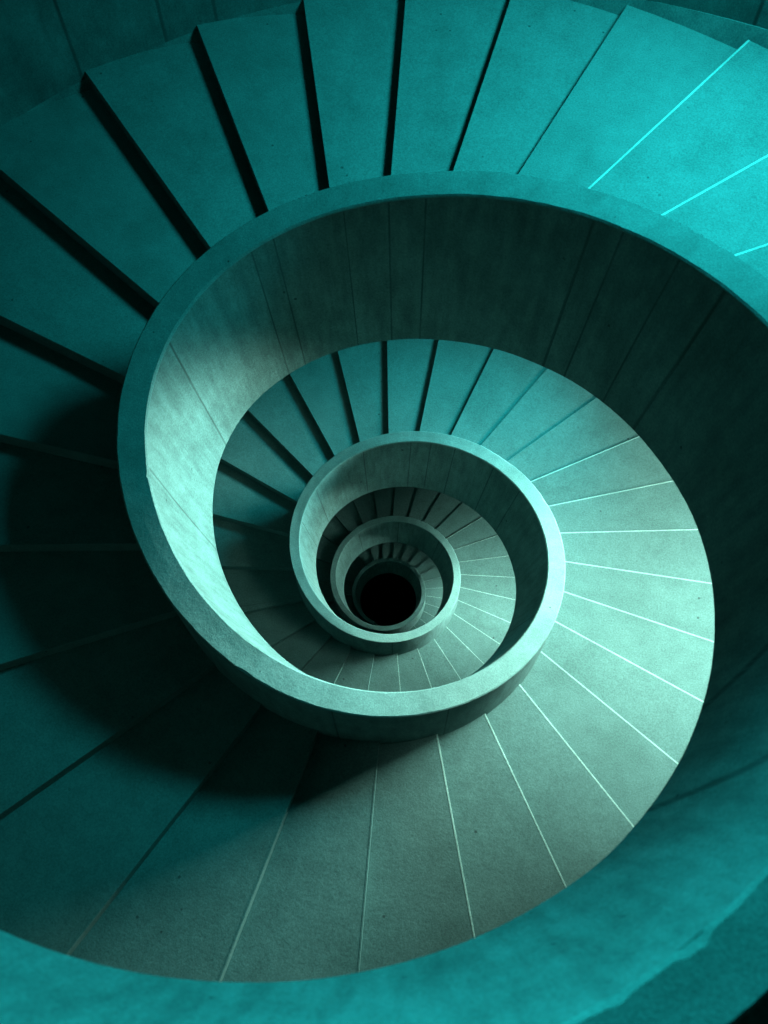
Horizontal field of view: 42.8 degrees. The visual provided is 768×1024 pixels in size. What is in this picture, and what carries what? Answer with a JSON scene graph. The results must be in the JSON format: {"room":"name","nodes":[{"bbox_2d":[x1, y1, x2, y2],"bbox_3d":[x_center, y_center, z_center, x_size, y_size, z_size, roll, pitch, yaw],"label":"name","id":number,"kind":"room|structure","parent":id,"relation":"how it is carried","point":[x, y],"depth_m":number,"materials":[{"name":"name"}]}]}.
{"room":"spiral stairwell","nodes":[
{"label":"spiral stairwell","id":0,"kind":"room"},
{"bbox_2d":[0,0,767,125],"bbox_3d":[0.019,0.095,4.012,8.782,10.715,9.191,8,66,5],"label":"wall","id":1,"kind":"structure","parent":0,"point":[47,47],"depth_m":6.55,"materials":[{"name":"concrete"}]},
{"bbox_2d":[0,0,767,1023],"bbox_3d":[0.033,0.580,5.088,8.511,8.246,8.931,8,66,5],"label":"spiral staircase","id":2,"kind":"structure","parent":1,"relation":"attached to","point":[464,301],"depth_m":5.80,"materials":[{"name":"concrete"}]},
{"bbox_2d":[360,573,415,607],"bbox_3d":[0.041,1.368,10.534,1.760,2.150,1.760,8,66,5],"label":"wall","id":3,"kind":"structure","parent":0,"point":[386,587],"depth_m":11.40,"materials":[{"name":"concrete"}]},
{"bbox_2d":[362,603,414,625],"bbox_3d":[0.057,1.851,11.605,2.400,0.200,2.400,8,66,5],"label":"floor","id":4,"kind":"structure","parent":0,"point":[383,614],"depth_m":11.78,"materials":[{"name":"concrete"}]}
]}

